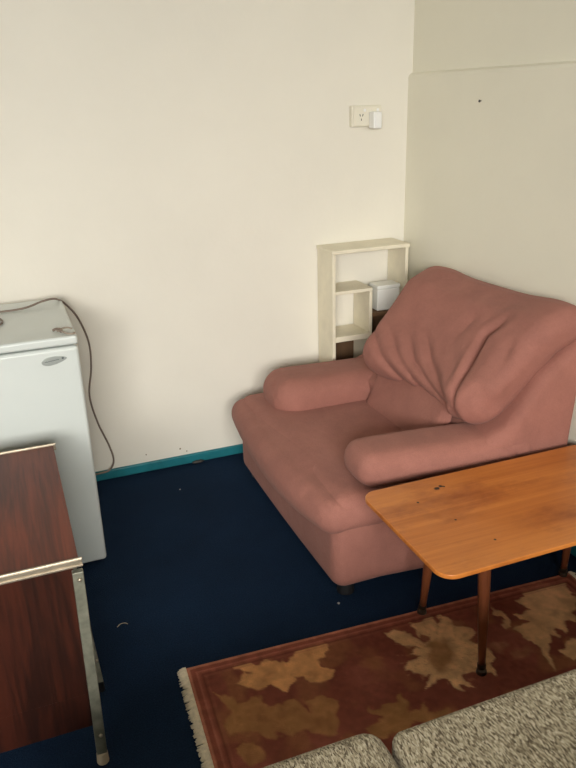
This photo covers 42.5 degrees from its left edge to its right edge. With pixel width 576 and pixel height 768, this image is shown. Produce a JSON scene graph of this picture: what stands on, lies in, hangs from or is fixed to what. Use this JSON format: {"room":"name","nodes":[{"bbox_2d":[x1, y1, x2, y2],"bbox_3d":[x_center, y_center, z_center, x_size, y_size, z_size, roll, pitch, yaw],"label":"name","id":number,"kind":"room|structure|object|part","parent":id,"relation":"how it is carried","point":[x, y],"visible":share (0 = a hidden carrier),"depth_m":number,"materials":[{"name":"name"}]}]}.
{"room":"living room","nodes":[
{"label":"living room","id":0,"kind":"room"},
{"bbox_2d":[0,0,414,471],"bbox_3d":[-1.176,-0.715,2.538,3.920,2.450,0.150,-10,23,-19],"label":"wall","id":1,"kind":"structure","parent":0,"point":[174,173],"depth_m":2.81,"materials":[{"name":"beige paint"}]},
{"bbox_2d":[95,444,242,481],"bbox_3d":[-1.208,0.449,2.871,3.696,0.042,0.014,-10,23,-19],"label":"baseboard","id":2,"kind":"structure","parent":1,"relation":"attached to","point":[235,449],"depth_m":3.12,"materials":[{"name":"teal paint"}]},
{"bbox_2d":[349,105,380,126],"bbox_3d":[0.308,-1.059,2.925,0.130,0.079,0.036,-10,23,-19],"label":"wall socket","id":3,"kind":"object","parent":1,"relation":"attached to","point":[358,115],"visible":0.8,"depth_m":2.91,"materials":[{"name":"beige plastic"}]},
{"bbox_2d":[369,111,381,128],"bbox_3d":[0.344,-1.036,2.904,0.036,0.063,0.048,-10,23,-19],"label":"plug adapter","id":4,"kind":"object","parent":3,"relation":"attached to","point":[375,117],"visible":1,"depth_m":2.89,"materials":[{"name":"white plastic"}]},
{"bbox_2d":[0,453,575,767],"bbox_3d":[-0.362,1.250,0.952,4.070,0.100,4.800,-10,23,-19],"label":"floor","id":5,"kind":"structure","parent":0,"point":[208,570],"depth_m":2.31,"materials":[{"name":"blue carpet"}]},
{"bbox_2d":[0,298,105,563],"bbox_3d":[-0.954,0.187,2.482,0.527,0.800,0.504,-10,23,-19],"label":"fridge","id":6,"kind":"object","parent":5,"relation":"on","point":[42,395],"visible":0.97,"depth_m":2.26,"materials":[{"name":"white metal"}]},
{"bbox_3d":[-0.965,-0.174,2.344,0.527,0.028,0.499,-10,23,-19],"label":"panel","id":7,"kind":"part","parent":6,"relation":"part of","materials":[{"name":"white metal"}]},
{"bbox_2d":[0,298,114,474],"bbox_3d":[-0.933,0.081,2.676,0.250,0.782,0.578,7,23,21],"label":"power cord","id":8,"kind":"object","parent":6,"relation":"on","point":[48,299],"visible":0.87,"depth_m":2.81,"materials":[{"name":"grey rubber"}]},
{"bbox_2d":[52,327,74,334],"bbox_3d":[-0.676,-0.161,2.231,0.063,0.014,0.067,-10,23,-19],"label":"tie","id":9,"kind":"object","parent":6,"relation":"on","point":[60,330],"visible":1,"depth_m":2.23,"materials":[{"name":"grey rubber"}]},
{"bbox_2d":[0,443,108,765],"bbox_3d":[-0.778,0.568,1.830,0.559,0.554,0.637,-10,23,-19],"label":"table","id":10,"kind":"object","parent":5,"relation":"on","point":[51,679],"visible":1,"depth_m":1.64,"materials":[{"name":"laminate"}]},
{"bbox_3d":[-0.899,0.217,2.006,0.521,0.021,0.010,-10,23,-19],"label":"trim","id":11,"kind":"part","parent":10,"relation":"part of","materials":[{"name":"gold metal"}]},
{"bbox_3d":[-0.790,0.320,1.746,0.510,0.021,0.595,-10,23,-19],"label":"panel","id":12,"kind":"part","parent":10,"relation":"part of","materials":[{"name":"laminate"}]},
{"bbox_3d":[-0.677,0.415,1.480,0.521,0.021,0.012,-10,23,-19],"label":"trim","id":13,"kind":"part","parent":10,"relation":"part of","materials":[{"name":"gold metal"}]},
{"bbox_3d":[-0.682,0.584,1.562,0.486,0.342,0.014,-10,23,-19],"label":"panel","id":14,"kind":"part","parent":10,"relation":"part of","materials":[{"name":"laminate"}]},
{"bbox_3d":[-0.677,0.789,1.643,0.486,0.096,0.010,-10,23,-19],"label":"panel","id":15,"kind":"part","parent":10,"relation":"part of","materials":[{"name":"laminate"}]},
{"bbox_3d":[-0.548,0.523,1.929,0.015,0.493,0.198,-14,25,-29],"label":"leg","id":16,"kind":"part","parent":10,"relation":"part of","materials":[{"name":"silver metal"}]},
{"bbox_3d":[-0.442,0.628,1.652,0.031,0.493,0.030,-10,23,-19],"label":"leg","id":17,"kind":"part","parent":10,"relation":"part of","materials":[{"name":"silver metal"}]},
{"bbox_2d":[192,459,203,463],"bbox_3d":[-0.382,0.330,3.151,0.056,0.014,0.016,-10,23,-19],"label":"clump","id":18,"kind":"object","parent":5,"relation":"on","point":[200,460],"visible":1,"depth_m":3.15,"materials":[{"name":"grey"}]},
{"bbox_2d":[317,238,409,361],"bbox_3d":[0.320,-0.166,3.194,0.352,0.874,0.154,-10,23,-19],"label":"shelf unit","id":19,"kind":"object","parent":5,"relation":"on","point":[335,342],"visible":0.41,"depth_m":3.08,"materials":[{"name":"beige paint"}]},
{"bbox_3d":[0.166,-0.134,3.143,0.014,0.858,0.150,-10,23,-19],"label":"panel","id":20,"kind":"part","parent":19,"relation":"part of","materials":[{"name":"beige paint"}]},
{"bbox_3d":[0.222,-0.008,3.297,0.152,0.470,0.005,-10,23,-19],"label":"panel","id":21,"kind":"part","parent":19,"relation":"part of","materials":[{"name":"brown wood"}]},
{"bbox_3d":[0.374,-0.076,3.335,0.148,0.560,0.005,-10,23,-19],"label":"panel","id":22,"kind":"part","parent":19,"relation":"part of","materials":[{"name":"brown wood"}]},
{"bbox_2d":[369,280,399,310],"bbox_3d":[0.408,-0.375,3.130,0.109,0.108,0.077,-10,23,-19],"label":"box","id":23,"kind":"object","parent":19,"relation":"on","point":[384,294],"visible":0.85,"depth_m":3.10,"materials":[{"name":"plastic"}]},
{"bbox_3d":[0.407,-0.418,3.113,0.109,0.016,0.077,-10,23,-19],"label":"lid","id":24,"kind":"part","parent":23,"relation":"part of","materials":[{"name":"white plastic"}]},
{"bbox_3d":[0.473,-0.185,3.253,0.014,0.858,0.150,-10,23,-19],"label":"panel","id":25,"kind":"part","parent":19,"relation":"part of","materials":[{"name":"beige paint"}]},
{"bbox_2d":[177,571,575,767],"bbox_3d":[0.416,0.808,1.881,1.288,0.008,0.705,-8,22,-17],"label":"floral rug","id":26,"kind":"object","parent":5,"relation":"on","point":[384,678],"visible":0.83,"depth_m":1.97,"materials":[{"name":"red carpet"}]},
{"bbox_2d":[365,445,575,675],"bbox_3d":[0.646,0.503,2.081,0.780,0.404,0.428,-10,23,-19],"label":"coffee table","id":27,"kind":"object","parent":26,"relation":"on","point":[481,519],"visible":1,"depth_m":1.95,"materials":[{"name":"wood"}]},
{"bbox_3d":[0.408,0.499,2.115,0.036,0.357,0.057,-10,23,-19],"label":"leg","id":28,"kind":"part","parent":27,"relation":"part of","materials":[{"name":"brown wood"}]},
{"bbox_3d":[0.507,0.574,1.918,0.035,0.357,0.062,-10,23,-19],"label":"leg","id":29,"kind":"part","parent":27,"relation":"part of","materials":[{"name":"brown wood"}]},
{"bbox_3d":[0.866,0.428,2.265,0.036,0.356,0.050,-10,23,-19],"label":"leg","id":30,"kind":"part","parent":27,"relation":"part of","materials":[{"name":"brown wood"}]},
{"bbox_2d":[232,266,575,594],"bbox_3d":[0.339,0.066,2.635,0.953,0.846,0.960,-8,22,-16],"label":"armchair","id":31,"kind":"object","parent":5,"relation":"on","point":[461,371],"visible":0.9,"depth_m":2.33,"materials":[{"name":"pink fabric"}]},
{"bbox_2d":[232,399,384,533],"bbox_3d":[0.227,0.209,2.662,0.715,0.142,0.956,-10,23,-19],"label":"seat cushion","id":32,"kind":"object","parent":31,"relation":"on","point":[300,450],"depth_m":2.47,"materials":[{"name":"pink fabric"}]},
{"bbox_3d":[0.227,-0.103,2.904,0.659,0.351,0.266,-10,23,-19],"label":"armrest","id":33,"kind":"part","parent":31,"relation":"part of","materials":[{"name":"pink fabric"}]},
{"bbox_2d":[366,375,451,430],"bbox_3d":[0.480,0.061,2.646,0.251,0.260,0.495,-10,23,-19],"label":"lumbar cushion","id":34,"kind":"object","parent":31,"relation":"on","point":[401,402],"depth_m":2.58,"materials":[{"name":"pink fabric"}]},
{"bbox_3d":[0.472,0.208,2.318,0.606,0.131,0.189,-8,22,-16],"label":"armrest","id":35,"kind":"part","parent":31,"relation":"part of","materials":[{"name":"pink fabric"}]},
{"bbox_3d":[0.575,0.064,2.703,0.389,0.696,0.920,-10,23,-19],"label":"frame","id":36,"kind":"part","parent":31,"relation":"part of","materials":[{"name":"pink fabric"}]},
{"bbox_2d":[363,266,575,423],"bbox_3d":[0.591,-0.142,2.517,0.394,0.386,0.742,-12,23,-24],"label":"cushion","id":37,"kind":"object","parent":31,"relation":"on","point":[460,348],"depth_m":2.35,"materials":[{"name":"pink fabric"}]},
{"bbox_2d":[263,669,575,767],"bbox_3d":[0.319,0.780,0.949,1.580,0.740,0.866,-10,23,-19],"label":"sofa","id":38,"kind":"object","parent":5,"relation":"on","point":[534,725],"visible":1,"depth_m":1.25,"materials":[{"name":"beige fabric"}]},
{"bbox_2d":[263,734,398,767],"bbox_3d":[-0.006,0.806,0.949,0.607,0.163,0.646,-10,23,-19],"label":"seat cushion","id":39,"kind":"object","parent":38,"relation":"on","point":[361,750],"depth_m":1.23,"materials":[{"name":"beige fabric"}]},
{"bbox_2d":[392,669,575,767],"bbox_3d":[0.569,0.714,1.135,0.610,0.165,0.610,-10,23,-19],"label":"seat cushion","id":40,"kind":"object","parent":38,"relation":"on","point":[534,725],"depth_m":1.25,"materials":[{"name":"beige fabric"}]},
{"bbox_2d":[404,0,575,445],"bbox_3d":[1.432,-0.215,1.067,0.200,2.450,4.650,-10,23,-19],"label":"wall","id":41,"kind":"structure","parent":0,"point":[490,183],"depth_m":2.53,"materials":[{"name":"beige paint"}]},
{"bbox_2d":[570,546,575,556],"bbox_3d":[1.338,0.899,1.534,0.012,0.042,4.500,-10,23,-19],"label":"baseboard","id":42,"kind":"structure","parent":41,"relation":"attached to","point":[573,548],"depth_m":2.45,"materials":[{"name":"teal paint"}]}
]}

